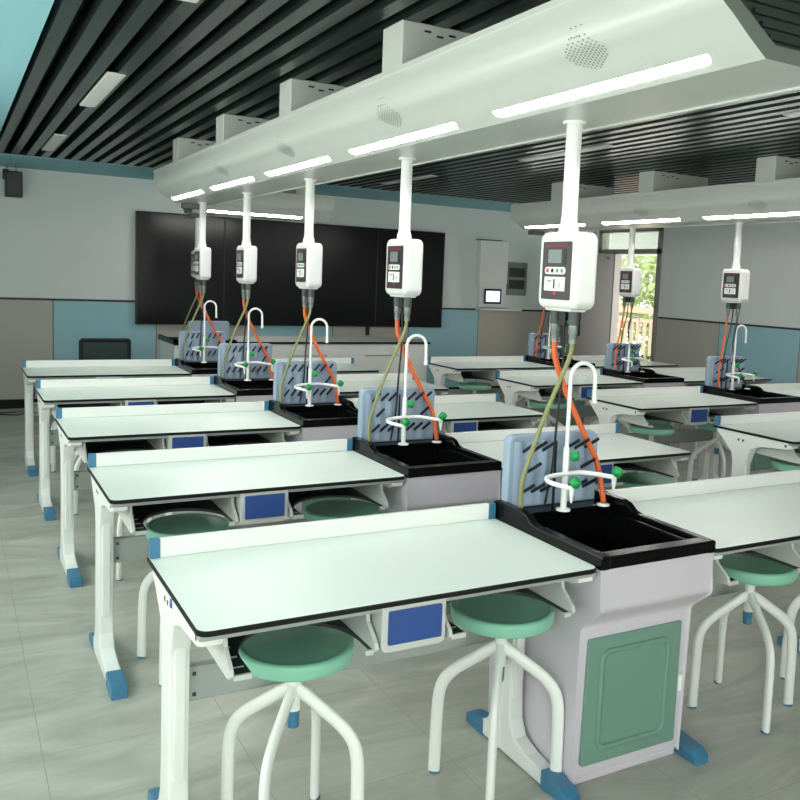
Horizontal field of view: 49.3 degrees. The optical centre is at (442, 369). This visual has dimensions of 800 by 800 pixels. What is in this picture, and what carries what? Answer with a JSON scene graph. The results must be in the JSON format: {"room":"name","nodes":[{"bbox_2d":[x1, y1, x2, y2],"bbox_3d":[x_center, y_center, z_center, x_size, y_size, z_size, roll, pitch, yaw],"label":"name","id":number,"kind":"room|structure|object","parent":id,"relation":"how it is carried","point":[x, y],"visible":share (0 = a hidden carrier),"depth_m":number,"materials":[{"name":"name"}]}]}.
{"room":"science classroom","nodes":[
{"label":"science classroom","id":0,"kind":"room"},
{"bbox_2d":[0,166,596,399],"bbox_3d":[-1.899,-0.978,10.974,9.950,2.710,0.166,-1,7,-30],"label":"wall","id":1,"kind":"structure","parent":0,"point":[67,246],"depth_m":9.82,"materials":[{"name":"white paint"}]},
{"bbox_2d":[2,166,22,197],"bbox_3d":[-4.502,-1.976,9.100,0.170,0.343,0.326,-1,7,-30],"label":"wall speaker","id":2,"kind":"object","parent":1,"relation":"attached to","point":[13,180],"visible":0.88,"depth_m":8.97,"materials":[{"name":"black plastic"}]},
{"bbox_2d":[6,171,21,195],"bbox_3d":[-4.421,-1.918,8.970,0.140,0.236,0.008,-1,7,-30],"label":"grille","id":3,"kind":"object","parent":2,"relation":"attached to","point":[13,178],"depth_m":8.97,"materials":[{"name":"black plastic"}]},
{"bbox_2d":[0,386,500,408],"bbox_3d":[-2.003,0.329,10.992,9.750,0.100,0.021,-1,7,-30],"label":"baseboard","id":4,"kind":"structure","parent":1,"relation":"attached to","point":[11,403],"depth_m":9.48,"materials":[{"name":"black"}]},
{"bbox_2d":[135,211,444,334],"bbox_3d":[-1.754,-1.135,10.896,4.010,1.395,0.075,-1,7,-30],"label":"blackboard","id":5,"kind":"object","parent":1,"relation":"attached to","point":[352,292],"visible":0.9,"depth_m":10.68,"materials":[{"name":"black"}]},
{"bbox_2d":[475,239,521,310],"bbox_3d":[0.784,-1.327,12.272,0.730,0.980,0.180,-1,7,-30],"label":"terminal","id":6,"kind":"object","parent":1,"relation":"attached to","point":[491,272],"visible":1,"depth_m":12.19,"materials":[{"name":"white plastic"}]},
{"bbox_2d":[506,262,527,295],"bbox_3d":[1.052,-1.304,12.500,0.340,0.470,0.053,-1,7,-30],"label":"box","id":7,"kind":"object","parent":1,"relation":"attached to","point":[517,272],"visible":0.97,"depth_m":12.47,"materials":[{"name":"grey metal"}]},
{"bbox_2d":[0,398,799,799],"bbox_3d":[1.290,1.154,5.402,9.950,0.100,13.100,-1,7,-30],"label":"floor","id":8,"kind":"structure","parent":0,"point":[63,736],"depth_m":3.19,"materials":[{"name":"grey tile"}]},
{"bbox_2d":[50,420,57,471],"bbox_3d":[-2.918,0.480,6.847,0.330,0.583,0.330,-1,7,-26],"label":"stool","id":9,"kind":"object","parent":8,"relation":"on","point":[54,426],"visible":0.12,"depth_m":6.67,"materials":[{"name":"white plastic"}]},
{"bbox_2d":[74,450,82,514],"bbox_3d":[-2.285,0.623,5.737,0.330,0.583,0.330,-1,7,-28],"label":"stool","id":10,"kind":"object","parent":8,"relation":"on","point":[77,464],"visible":0.14,"depth_m":5.56,"materials":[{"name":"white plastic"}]},
{"bbox_2d":[79,338,130,359],"bbox_3d":[-3.414,0.116,8.872,0.598,0.844,0.572,-1,7,-30],"label":"office chair","id":11,"kind":"object","parent":8,"relation":"on","point":[89,348],"visible":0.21,"depth_m":8.98,"materials":[{"name":"black plastic"}]},
{"bbox_2d":[21,359,190,476],"bbox_3d":[-2.707,0.355,7.004,1.196,0.817,0.614,-1,7,-30],"label":"table","id":12,"kind":"object","parent":8,"relation":"on","point":[33,370],"visible":0.52,"depth_m":6.88,"materials":[{"name":"grey laminate"}]},
{"bbox_2d":[35,376,235,520],"bbox_3d":[-2.083,0.496,5.907,1.196,0.817,0.614,-1,7,-30],"label":"table","id":13,"kind":"object","parent":8,"relation":"on","point":[52,394],"visible":0.56,"depth_m":5.78,"materials":[{"name":"grey laminate"}]},
{"bbox_2d":[50,402,121,417],"bbox_3d":[-2.323,0.234,5.660,0.393,0.124,0.482,-1,7,-30],"label":"tray","id":14,"kind":"object","parent":13,"relation":"on","point":[55,405],"depth_m":5.79,"materials":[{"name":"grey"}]},
{"bbox_2d":[156,399,221,404],"bbox_3d":[-1.781,0.225,5.967,0.433,0.124,0.482,-1,7,-30],"label":"tray","id":15,"kind":"object","parent":13,"relation":"on","point":[158,401],"depth_m":6.12,"materials":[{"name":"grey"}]},
{"bbox_2d":[116,512,172,580],"bbox_3d":[-1.633,0.767,4.622,0.330,0.583,0.330,-3,8,-41],"label":"stool","id":16,"kind":"object","parent":8,"relation":"on","point":[120,522],"visible":0.11,"depth_m":4.43,"materials":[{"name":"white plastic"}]},
{"bbox_2d":[55,401,300,587],"bbox_3d":[-1.460,0.637,4.809,1.196,0.817,0.614,-1,7,-30],"label":"table","id":17,"kind":"object","parent":8,"relation":"on","point":[105,429],"visible":0.62,"depth_m":4.67,"materials":[{"name":"grey laminate"}]},
{"bbox_2d":[75,438,165,463],"bbox_3d":[-1.700,0.375,4.563,0.393,0.124,0.482,-1,7,-30],"label":"tray","id":18,"kind":"object","parent":17,"relation":"on","point":[86,445],"depth_m":4.62,"materials":[{"name":"grey plastic"}]},
{"bbox_2d":[206,432,284,446],"bbox_3d":[-1.157,0.366,4.870,0.433,0.124,0.482,-1,7,-30],"label":"tray","id":19,"kind":"object","parent":17,"relation":"on","point":[212,438],"depth_m":4.94,"materials":[{"name":"grey plastic"}]},
{"bbox_2d":[137,513,229,685],"bbox_3d":[-1.035,0.907,3.523,0.330,0.583,0.330,-2,7,-35],"label":"stool","id":20,"kind":"object","parent":8,"relation":"on","point":[184,523],"visible":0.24,"depth_m":3.53,"materials":[{"name":"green plastic"}]},
{"bbox_2d":[175,300,225,376],"bbox_3d":[-1.965,0.086,7.385,0.477,1.334,0.614,-1,7,-30],"label":"station","id":21,"kind":"object","parent":8,"relation":"on","point":[206,365],"visible":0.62,"depth_m":7.50,"materials":[{"name":"grey plastic"}]},
{"bbox_2d":[175,358,217,373],"bbox_3d":[-1.962,0.031,7.377,0.477,0.205,0.608,-1,7,-30],"label":"sink basin","id":22,"kind":"object","parent":21,"relation":"in","point":[191,365],"depth_m":7.48,"materials":[{"name":"black plastic"}]},
{"bbox_2d":[192,300,217,362],"bbox_3d":[-2.010,-0.324,7.454,0.277,0.538,0.148,-2,8,-39],"label":"tap","id":23,"kind":"object","parent":21,"relation":"on","point":[201,348],"depth_m":7.48,"materials":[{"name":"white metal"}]},
{"bbox_2d":[214,308,275,445],"bbox_3d":[-1.342,0.227,6.287,0.477,1.334,0.614,-1,7,-30],"label":"station","id":24,"kind":"object","parent":8,"relation":"on","point":[255,383],"visible":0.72,"depth_m":6.40,"materials":[{"name":"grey plastic"}]},
{"bbox_2d":[214,374,273,395],"bbox_3d":[-1.339,0.173,6.280,0.477,0.205,0.608,-1,7,-30],"label":"sink basin","id":25,"kind":"object","parent":24,"relation":"in","point":[248,384],"depth_m":6.40,"materials":[{"name":"black plastic"}]},
{"bbox_2d":[234,308,275,380],"bbox_3d":[-1.369,-0.180,6.346,0.298,0.538,0.177,-1,7,-30],"label":"tap","id":26,"kind":"object","parent":24,"relation":"on","point":[246,364],"depth_m":6.39,"materials":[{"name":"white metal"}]},
{"bbox_2d":[87,438,404,700],"bbox_3d":[-0.836,0.778,3.712,1.196,0.817,0.614,-1,7,-30],"label":"table","id":27,"kind":"object","parent":8,"relation":"on","point":[252,485],"visible":0.83,"depth_m":3.54,"materials":[{"name":"grey laminate"}]},
{"bbox_2d":[118,497,237,534],"bbox_3d":[-1.076,0.516,3.465,0.393,0.124,0.482,-1,7,-30],"label":"tray","id":28,"kind":"object","parent":27,"relation":"on","point":[137,509],"depth_m":3.41,"materials":[{"name":"grey"}]},
{"bbox_2d":[287,484,387,518],"bbox_3d":[-0.534,0.507,3.772,0.433,0.124,0.482,-1,7,-30],"label":"tray","id":29,"kind":"object","parent":27,"relation":"on","point":[296,493],"depth_m":3.75,"materials":[{"name":"grey"}]},
{"bbox_2d":[220,625,364,799],"bbox_3d":[-0.424,1.045,2.453,0.330,0.583,0.330,-1,7,-33],"label":"stool","id":30,"kind":"object","parent":8,"relation":"on","point":[293,656],"visible":0.94,"depth_m":2.41,"materials":[{"name":"green plastic"}]},
{"bbox_2d":[158,321,430,381],"bbox_3d":[-1.575,0.007,9.506,2.840,1.085,0.760,-1,7,-30],"label":"bench","id":31,"kind":"object","parent":8,"relation":"on","point":[376,353],"visible":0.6,"depth_m":9.41,"materials":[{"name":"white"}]},
{"bbox_2d":[269,318,357,518],"bbox_3d":[-0.718,0.368,5.190,0.477,1.334,0.614,-1,7,-30],"label":"station","id":32,"kind":"object","parent":8,"relation":"on","point":[318,414],"visible":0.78,"depth_m":5.29,"materials":[{"name":"grey plastic"}]},
{"bbox_2d":[269,397,357,427],"bbox_3d":[-0.715,0.314,5.183,0.477,0.205,0.608,-1,7,-30],"label":"sink basin","id":33,"kind":"object","parent":32,"relation":"in","point":[312,412],"depth_m":5.30,"materials":[{"name":"black plastic"}]},
{"bbox_2d":[294,318,343,406],"bbox_3d":[-0.746,-0.039,5.249,0.298,0.538,0.177,-1,7,-30],"label":"tap","id":34,"kind":"object","parent":32,"relation":"on","point":[308,386],"depth_m":5.29,"materials":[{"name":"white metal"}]},
{"bbox_2d":[272,358,378,373],"bbox_3d":[-1.251,0.331,7.828,1.196,0.817,0.614,-1,7,-30],"label":"table","id":35,"kind":"object","parent":8,"relation":"on","point":[344,365],"visible":0.09,"depth_m":7.98,"materials":[{"name":"grey laminate"}]},
{"bbox_2d":[305,499,379,521],"bbox_3d":[-0.452,0.898,3.853,0.330,0.583,0.330,8,8,43],"label":"stool","id":36,"kind":"object","parent":8,"relation":"on","point":[332,508],"visible":0.17,"depth_m":3.81,"materials":[{"name":"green plastic"}]},
{"bbox_2d":[147,502,595,799],"bbox_3d":[-0.213,0.919,2.615,1.196,0.817,0.614,-1,7,-30],"label":"table","id":37,"kind":"object","parent":8,"relation":"on","point":[387,581],"visible":0.95,"depth_m":2.49,"materials":[{"name":"white laminate"}]},
{"bbox_2d":[206,614,378,681],"bbox_3d":[-0.453,0.657,2.368,0.393,0.124,0.482,-1,7,-30],"label":"tray","id":38,"kind":"object","parent":37,"relation":"on","point":[237,628],"depth_m":2.15,"materials":[{"name":"grey"}]},
{"bbox_2d":[444,582,575,639],"bbox_3d":[0.089,0.648,2.675,0.433,0.124,0.482,-1,7,-30],"label":"tray","id":39,"kind":"object","parent":37,"relation":"on","point":[555,594],"depth_m":2.46,"materials":[{"name":"grey"}]},
{"bbox_2d":[337,373,448,397],"bbox_3d":[-0.627,0.472,6.731,1.196,0.817,0.614,-1,7,-30],"label":"table","id":40,"kind":"object","parent":8,"relation":"on","point":[353,383],"visible":0.05,"depth_m":6.89,"materials":[{"name":"grey laminate"}]},
{"bbox_2d":[352,334,501,616],"bbox_3d":[-0.095,0.510,4.093,0.477,1.334,0.614,-1,7,-30],"label":"station","id":41,"kind":"object","parent":8,"relation":"on","point":[439,473],"visible":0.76,"depth_m":4.15,"materials":[{"name":"grey plastic"}]},
{"bbox_2d":[386,334,446,445],"bbox_3d":[-0.122,0.102,4.152,0.298,0.538,0.177,-1,7,-30],"label":"tap","id":42,"kind":"object","parent":41,"relation":"on","point":[405,418],"depth_m":4.19,"materials":[{"name":"white metal"}]},
{"bbox_2d":[352,432,501,477],"bbox_3d":[-0.091,0.455,4.085,0.477,0.205,0.608,-1,7,-30],"label":"sink basin","id":43,"kind":"object","parent":41,"relation":"in","point":[415,454],"depth_m":4.17,"materials":[{"name":"black plastic"}]},
{"bbox_2d":[344,393,542,432],"bbox_3d":[-0.004,0.613,5.633,1.196,0.817,0.614,-1,7,-30],"label":"table","id":44,"kind":"object","parent":8,"relation":"on","point":[467,412],"visible":0.19,"depth_m":5.68,"materials":[{"name":"grey laminate"}]},
{"bbox_2d":[478,419,533,430],"bbox_3d":[0.298,0.342,5.694,0.433,0.124,0.482,-1,7,-30],"label":"tray","id":45,"kind":"object","parent":44,"relation":"on","point":[483,424],"depth_m":5.76,"materials":[{"name":"grey"}]},
{"bbox_2d":[458,382,491,393],"bbox_3d":[0.306,0.428,8.660,0.330,0.583,0.330,7,8,40],"label":"stool","id":46,"kind":"object","parent":8,"relation":"on","point":[474,386],"visible":0.26,"depth_m":8.53,"materials":[{"name":"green plastic"}]},
{"bbox_2d":[427,356,554,427],"bbox_3d":[0.487,0.297,8.852,1.196,0.817,0.614,-1,7,-30],"label":"table","id":47,"kind":"object","parent":8,"relation":"on","point":[457,368],"visible":0.53,"depth_m":8.75,"materials":[{"name":"grey laminate"}]},
{"bbox_2d":[446,371,496,382],"bbox_3d":[0.247,0.035,8.605,0.393,0.124,0.482,-1,7,-30],"label":"tray","id":48,"kind":"object","parent":47,"relation":"on","point":[485,375],"depth_m":8.63,"materials":[{"name":"grey"}]},
{"bbox_2d":[428,593,563,799],"bbox_3d":[0.177,1.036,2.790,0.330,0.583,0.330,-2,8,-37],"label":"stool","id":49,"kind":"object","parent":8,"relation":"on","point":[501,617],"visible":0.91,"depth_m":2.75,"materials":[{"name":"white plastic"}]},
{"bbox_2d":[529,399,566,426],"bbox_3d":[0.902,0.564,7.600,0.330,0.583,0.330,-2,7,-35],"label":"stool","id":50,"kind":"object","parent":8,"relation":"on","point":[534,403],"visible":0.26,"depth_m":7.50,"materials":[{"name":"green plastic"}]},
{"bbox_2d":[524,312,594,427],"bbox_3d":[1.228,0.029,9.233,0.477,1.334,0.614,-1,7,-30],"label":"station","id":51,"kind":"object","parent":8,"relation":"on","point":[545,358],"visible":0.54,"depth_m":9.32,"materials":[{"name":"grey plastic"}]},
{"bbox_2d":[542,312,567,358],"bbox_3d":[1.201,-0.379,9.291,0.298,0.538,0.177,-1,7,-30],"label":"tap","id":52,"kind":"object","parent":51,"relation":"on","point":[549,346],"depth_m":9.33,"materials":[{"name":"white metal"}]},
{"bbox_2d":[525,355,594,367],"bbox_3d":[1.232,-0.026,9.225,0.477,0.205,0.608,-1,7,-30],"label":"sink basin","id":53,"kind":"object","parent":51,"relation":"in","point":[543,359],"depth_m":9.27,"materials":[{"name":"black plastic"}]},
{"bbox_2d":[443,423,690,499],"bbox_3d":[0.620,0.754,4.536,1.196,0.817,0.614,-1,7,-30],"label":"table","id":54,"kind":"object","parent":8,"relation":"on","point":[614,448],"visible":0.36,"depth_m":4.56,"materials":[{"name":"grey laminate"}]},
{"bbox_2d":[614,459,679,485],"bbox_3d":[0.922,0.483,4.596,0.433,0.124,0.482,-1,7,-30],"label":"tray","id":55,"kind":"object","parent":54,"relation":"on","point":[665,467],"depth_m":4.60,"materials":[{"name":"grey"}]},
{"bbox_2d":[495,369,642,417],"bbox_3d":[1.111,0.439,7.754,1.196,0.817,0.614,-1,7,-30],"label":"table","id":56,"kind":"object","parent":8,"relation":"on","point":[531,384],"visible":0.52,"depth_m":7.66,"materials":[{"name":"grey laminate"}]},
{"bbox_2d":[518,388,578,401],"bbox_3d":[0.871,0.176,7.508,0.393,0.124,0.482,-1,7,-30],"label":"tray","id":57,"kind":"object","parent":56,"relation":"on","point":[537,395],"depth_m":7.43,"materials":[{"name":"grey"}]},
{"bbox_2d":[488,361,715,784],"bbox_3d":[0.529,0.651,2.995,0.477,1.334,0.614,-1,7,-30],"label":"station","id":58,"kind":"object","parent":8,"relation":"on","point":[617,664],"visible":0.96,"depth_m":2.86,"materials":[{"name":"grey plastic"}]},
{"bbox_2d":[544,361,622,511],"bbox_3d":[0.501,0.243,3.054,0.298,0.538,0.177,-1,7,-30],"label":"tap","id":59,"kind":"object","parent":58,"relation":"on","point":[617,472],"depth_m":3.10,"materials":[{"name":"white metal"}]},
{"bbox_2d":[493,489,715,570],"bbox_3d":[0.532,0.596,2.988,0.477,0.205,0.608,-1,7,-30],"label":"sink basin","id":60,"kind":"object","parent":58,"relation":"in","point":[610,535],"depth_m":3.04,"materials":[{"name":"black plastic"}]},
{"bbox_2d":[572,355,677,368],"bbox_3d":[1.943,0.273,9.676,1.196,0.817,0.614,-1,7,-30],"label":"table","id":61,"kind":"object","parent":8,"relation":"on","point":[599,360],"visible":0.16,"depth_m":9.69,"materials":[{"name":"grey laminate"}]},
{"bbox_2d":[602,316,683,446],"bbox_3d":[1.852,0.170,8.135,0.477,1.334,0.614,-1,7,-30],"label":"station","id":62,"kind":"object","parent":8,"relation":"on","point":[629,369],"visible":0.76,"depth_m":8.22,"materials":[{"name":"grey plastic"}]},
{"bbox_2d":[621,316,650,371],"bbox_3d":[1.824,-0.238,8.194,0.298,0.538,0.177,-1,7,-30],"label":"tap","id":63,"kind":"object","parent":62,"relation":"on","point":[628,357],"depth_m":8.23,"materials":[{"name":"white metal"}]},
{"bbox_2d":[602,367,683,382],"bbox_3d":[1.855,0.115,8.128,0.477,0.205,0.608,-1,7,-30],"label":"sink basin","id":64,"kind":"object","parent":62,"relation":"in","point":[629,373],"depth_m":8.16,"materials":[{"name":"black plastic"}]},
{"bbox_2d":[616,472,675,488],"bbox_3d":[1.072,0.874,4.699,0.330,0.583,0.330,-2,7,-35],"label":"stool","id":65,"kind":"object","parent":8,"relation":"on","point":[629,479],"visible":0.12,"depth_m":4.65,"materials":[{"name":"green plastic"}]},
{"bbox_2d":[623,423,677,482],"bbox_3d":[1.542,0.707,6.490,0.330,0.583,0.330,-4,8,-45],"label":"stool","id":66,"kind":"object","parent":8,"relation":"on","point":[658,429],"visible":0.19,"depth_m":6.37,"materials":[{"name":"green plastic"}]},
{"bbox_2d":[586,386,757,480],"bbox_3d":[1.734,0.580,6.657,1.196,0.817,0.614,-1,7,-30],"label":"table","id":67,"kind":"object","parent":8,"relation":"on","point":[688,405],"visible":0.73,"depth_m":6.59,"materials":[{"name":"grey laminate"}]},
{"bbox_2d":[616,410,688,427],"bbox_3d":[1.494,0.318,6.410,0.393,0.124,0.482,-1,7,-30],"label":"tray","id":68,"kind":"object","parent":67,"relation":"on","point":[677,416],"depth_m":6.35,"materials":[{"name":"grey"}]},
{"bbox_2d":[708,407,746,423],"bbox_3d":[2.036,0.309,6.717,0.433,0.124,0.482,-1,7,-30],"label":"tray","id":69,"kind":"object","parent":67,"relation":"on","point":[712,411],"depth_m":6.77,"materials":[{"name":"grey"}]},
{"bbox_2d":[605,469,799,765],"bbox_3d":[1.243,0.895,3.439,1.196,0.817,0.614,-1,7,-30],"label":"table","id":70,"kind":"object","parent":8,"relation":"on","point":[755,515],"visible":0.35,"depth_m":3.34,"materials":[{"name":"grey laminate"}]},
{"bbox_2d":[713,543,799,585],"bbox_3d":[1.003,0.633,3.192,0.393,0.124,0.482,-1,7,-30],"label":"tray","id":71,"kind":"object","parent":70,"relation":"on","point":[788,554],"depth_m":3.11,"materials":[{"name":"grey"}]},
{"bbox_2d":[687,419,730,480],"bbox_3d":[2.129,0.701,6.787,0.330,0.583,0.330,8,8,43],"label":"stool","id":72,"kind":"object","parent":8,"relation":"on","point":[717,442],"visible":0.55,"depth_m":6.76,"materials":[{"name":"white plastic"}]},
{"bbox_2d":[647,367,771,461],"bbox_3d":[2.566,0.414,8.579,1.196,0.817,0.614,-1,7,-30],"label":"table","id":73,"kind":"object","parent":8,"relation":"on","point":[693,376],"visible":0.15,"depth_m":8.59,"materials":[{"name":"grey laminate"}]},
{"bbox_2d":[687,554,797,734],"bbox_3d":[1.169,1.019,3.354,0.330,0.583,0.330,7,7,37],"label":"stool","id":74,"kind":"object","parent":8,"relation":"on","point":[751,571],"visible":0.93,"depth_m":3.32,"materials":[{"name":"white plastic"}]},
{"bbox_2d":[698,324,799,478],"bbox_3d":[2.475,0.311,7.038,0.477,1.334,0.614,-1,7,-30],"label":"station","id":75,"kind":"object","parent":8,"relation":"on","point":[732,386],"visible":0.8,"depth_m":7.11,"materials":[{"name":"grey plastic"}]},
{"bbox_2d":[725,324,757,389],"bbox_3d":[2.448,-0.097,7.097,0.298,0.538,0.177,-1,7,-30],"label":"tap","id":76,"kind":"object","parent":75,"relation":"on","point":[740,374],"depth_m":7.14,"materials":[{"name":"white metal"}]},
{"bbox_2d":[702,384,799,403],"bbox_3d":[2.479,0.257,7.030,0.477,0.205,0.608,-1,7,-30],"label":"sink basin","id":77,"kind":"object","parent":75,"relation":"in","point":[756,394],"depth_m":7.06,"materials":[{"name":"black plastic"}]},
{"bbox_2d":[714,411,799,476],"bbox_3d":[2.358,0.721,5.560,1.196,0.817,0.614,-1,7,-30],"label":"table","id":78,"kind":"object","parent":8,"relation":"on","point":[775,435],"visible":0.67,"depth_m":5.34,"materials":[{"name":"grey laminate"}]},
{"bbox_2d":[755,446,799,463],"bbox_3d":[2.118,0.459,5.313,0.393,0.124,0.482,-1,7,-30],"label":"tray","id":79,"kind":"object","parent":78,"relation":"on","point":[786,455],"depth_m":5.14,"materials":[{"name":"grey"}]},
{"bbox_2d":[748,383,799,396],"bbox_3d":[3.190,0.556,7.481,1.196,0.817,0.614,-1,7,-30],"label":"table","id":80,"kind":"object","parent":8,"relation":"on","point":[793,389],"visible":0.03,"depth_m":7.56,"materials":[{"name":"grey laminate"}]},
{"bbox_2d":[770,457,799,470],"bbox_3d":[2.168,0.852,5.360,0.330,0.583,0.330,2,6,-7],"label":"stool","id":81,"kind":"object","parent":8,"relation":"on","point":[778,464],"visible":0.13,"depth_m":5.26,"materials":[{"name":"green plastic"}]},
{"bbox_2d":[779,594,799,679],"bbox_3d":[1.637,1.013,3.602,0.330,0.583,0.330,-3,8,-41],"label":"stool","id":82,"kind":"object","parent":8,"relation":"on","point":[793,608],"visible":0.62,"depth_m":3.62,"materials":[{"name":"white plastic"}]},
{"bbox_2d":[0,0,799,211],"bbox_3d":[1.405,-1.567,5.118,9.950,0.205,13.100,-1,7,-30],"label":"ceiling","id":83,"kind":"structure","parent":0,"point":[185,65],"depth_m":4.99,"materials":[{"name":"black metal"}]},
{"bbox_2d":[41,133,66,150],"bbox_3d":[-3.241,-1.886,7.239,0.092,0.012,1.100,-1,7,-30],"label":"recessed light","id":84,"kind":"object","parent":83,"relation":"in","point":[55,140],"visible":1,"depth_m":7.16,"materials":[{"name":"grey plastic"}]},
{"bbox_2d":[79,71,125,106],"bbox_3d":[-1.965,-1.597,4.993,0.092,0.012,1.100,-1,7,-30],"label":"recessed light","id":85,"kind":"object","parent":83,"relation":"in","point":[105,85],"visible":1,"depth_m":4.90,"materials":[{"name":"grey plastic"}]},
{"bbox_2d":[181,187,334,223],"bbox_3d":[-1.954,-1.802,9.208,1.460,0.479,0.664,-1,7,-30],"label":"beam","id":86,"kind":"structure","parent":83,"relation":"attached to","point":[288,206],"depth_m":9.06,"materials":[{"name":"grey"}]},
{"bbox_2d":[182,213,207,330],"bbox_3d":[-2.493,-0.923,8.936,0.313,1.357,0.244,3,6,8],"label":"pod","id":87,"kind":"object","parent":86,"relation":"hanging from","point":[196,281],"visible":0.52,"depth_m":8.90,"materials":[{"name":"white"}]},
{"bbox_2d":[153,0,799,209],"bbox_3d":[-0.637,-1.292,4.867,0.668,0.479,6.310,-1,7,-30],"label":"beam","id":88,"kind":"structure","parent":83,"relation":"attached to","point":[439,93],"depth_m":2.94,"materials":[{"name":"grey metal"}]},
{"bbox_2d":[182,202,222,360],"bbox_3d":[-2.033,-0.748,7.449,0.313,1.357,0.244,3,6,8],"label":"pod","id":89,"kind":"object","parent":88,"relation":"hanging from","point":[202,253],"visible":0.94,"depth_m":7.40,"materials":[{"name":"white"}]},
{"bbox_2d":[222,192,272,377],"bbox_3d":[-1.409,-0.607,6.351,0.313,1.357,0.244,3,6,8],"label":"pod","id":90,"kind":"object","parent":88,"relation":"hanging from","point":[246,262],"visible":0.97,"depth_m":6.30,"materials":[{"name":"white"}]},
{"bbox_2d":[276,135,293,152],"bbox_3d":[-0.842,-1.193,4.653,0.097,0.102,0.167,-1,7,-30],"label":"speaker grille","id":91,"kind":"object","parent":88,"relation":"attached to","point":[282,145],"depth_m":4.63,"materials":[{"name":"grey metal"}]},
{"bbox_2d":[280,178,338,403],"bbox_3d":[-0.786,-0.466,5.254,0.313,1.357,0.244,3,6,8],"label":"pod","id":92,"kind":"object","parent":88,"relation":"hanging from","point":[309,254],"visible":0.98,"depth_m":5.21,"materials":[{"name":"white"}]},
{"bbox_2d":[377,97,401,125],"bbox_3d":[-0.218,-1.052,3.555,0.097,0.102,0.167,-1,7,-30],"label":"speaker grille","id":93,"kind":"object","parent":88,"relation":"attached to","point":[388,114],"depth_m":3.54,"materials":[{"name":"grey metal"}]},
{"bbox_2d":[367,157,438,441],"bbox_3d":[-0.162,-0.324,4.157,0.313,1.357,0.244,3,6,8],"label":"pod","id":94,"kind":"object","parent":88,"relation":"hanging from","point":[404,262],"visible":0.96,"depth_m":4.11,"materials":[{"name":"white plastic"}]},
{"bbox_2d":[519,120,605,507],"bbox_3d":[0.461,-0.183,3.059,0.313,1.357,0.244,3,6,8],"label":"pod","id":95,"kind":"object","parent":88,"relation":"hanging from","point":[568,266],"visible":0.96,"depth_m":3.01,"materials":[{"name":"white plastic"}]},
{"bbox_2d":[565,24,607,68],"bbox_3d":[0.405,-0.911,2.458,0.097,0.102,0.167,-1,7,-30],"label":"speaker grille","id":96,"kind":"object","parent":88,"relation":"attached to","point":[586,47],"depth_m":2.45,"materials":[{"name":"grey metal"}]},
{"bbox_2d":[741,0,799,50],"bbox_3d":[0.899,-0.879,2.169,0.531,0.186,0.012,-1,7,-30],"label":"grille","id":97,"kind":"object","parent":88,"relation":"attached to","point":[779,19],"depth_m":2.12,"materials":[{"name":"grey metal"}]},
{"bbox_2d":[511,155,799,235],"bbox_3d":[2.557,-1.349,6.714,0.668,0.479,6.310,-1,7,-30],"label":"beam","id":98,"kind":"structure","parent":83,"relation":"attached to","point":[662,199],"depth_m":7.34,"materials":[{"name":"grey metal"}]},
{"bbox_2d":[614,227,642,370],"bbox_3d":[1.792,-0.662,8.192,0.283,1.359,0.247,3,6,9],"label":"pod","id":99,"kind":"object","parent":98,"relation":"hanging from","point":[629,276],"visible":0.98,"depth_m":8.15,"materials":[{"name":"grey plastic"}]},
{"bbox_2d":[718,222,749,387],"bbox_3d":[2.416,-0.521,7.095,0.283,1.359,0.247,3,6,9],"label":"pod","id":100,"kind":"object","parent":98,"relation":"hanging from","point":[735,280],"visible":0.98,"depth_m":7.06,"materials":[{"name":"white plastic"}]},
{"bbox_2d":[748,198,766,209],"bbox_3d":[2.352,-1.250,6.500,0.097,0.102,0.167,-1,7,-30],"label":"speaker grille","id":101,"kind":"object","parent":98,"relation":"attached to","point":[753,203],"depth_m":6.50,"materials":[{"name":"grey metal"}]},
{"bbox_2d":[597,222,799,383],"bbox_3d":[5.584,-0.313,7.654,0.216,2.710,13.100,-1,7,-30],"label":"wall","id":102,"kind":"structure","parent":0,"point":[692,316],"depth_m":10.91,"materials":[{"name":"white paint"}]},
{"bbox_2d":[565,228,663,360],"bbox_3d":[2.329,-0.827,12.450,0.980,2.460,1.340,-1,7,-30],"label":"door","id":103,"kind":"structure","parent":102,"relation":"in","point":[598,325],"depth_m":12.73,"materials":[{"name":"grey wood"}]},
{"label":"outside","id":104,"kind":"structure","parent":0,"visible":0},
{"bbox_2d":[618,256,656,358],"bbox_3d":[5.443,-0.493,18.726,4.359,6.775,4.397,-1,7,-30],"label":"tree","id":105,"kind":"object","parent":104,"point":[649,287],"visible":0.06,"depth_m":18.37,"materials":[{"name":"green plant"}]},
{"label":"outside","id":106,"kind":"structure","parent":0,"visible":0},
{"bbox_2d":[620,256,655,344],"bbox_3d":[6.761,-1.365,23.965,4.379,7.528,4.241,-1,7,-30],"label":"tree","id":107,"kind":"object","parent":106,"point":[647,273],"visible":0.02,"depth_m":23.71,"materials":[{"name":"green plant"}]},
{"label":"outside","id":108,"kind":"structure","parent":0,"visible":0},
{"bbox_3d":[3.114,0.302,14.488,2.200,0.100,11.000,-1,7,-30],"label":"walkway","id":109,"kind":"object","parent":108,"visible":0},
{"bbox_2d":[617,305,652,360],"bbox_3d":[3.681,-0.447,15.292,0.100,1.270,8.000,-1,7,-30],"label":"balcony railing","id":110,"kind":"object","parent":109,"relation":"on","point":[645,310],"visible":0.06,"depth_m":15.54,"materials":[{"name":"beige wood"}]},
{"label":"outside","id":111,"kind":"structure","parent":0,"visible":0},
{"bbox_3d":[3.280,-2.576,14.212,2.300,0.150,11.000,-1,7,-30],"label":"roof","id":112,"kind":"structure","parent":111,"visible":0},
{"bbox_2d":[610,232,658,255],"bbox_3d":[4.143,-2.228,14.748,0.120,0.580,11.000,-1,7,-30],"label":"fascia","id":113,"kind":"object","parent":112,"relation":"attached to","point":[649,240],"depth_m":15.71,"materials":[{"name":"grey glass"}]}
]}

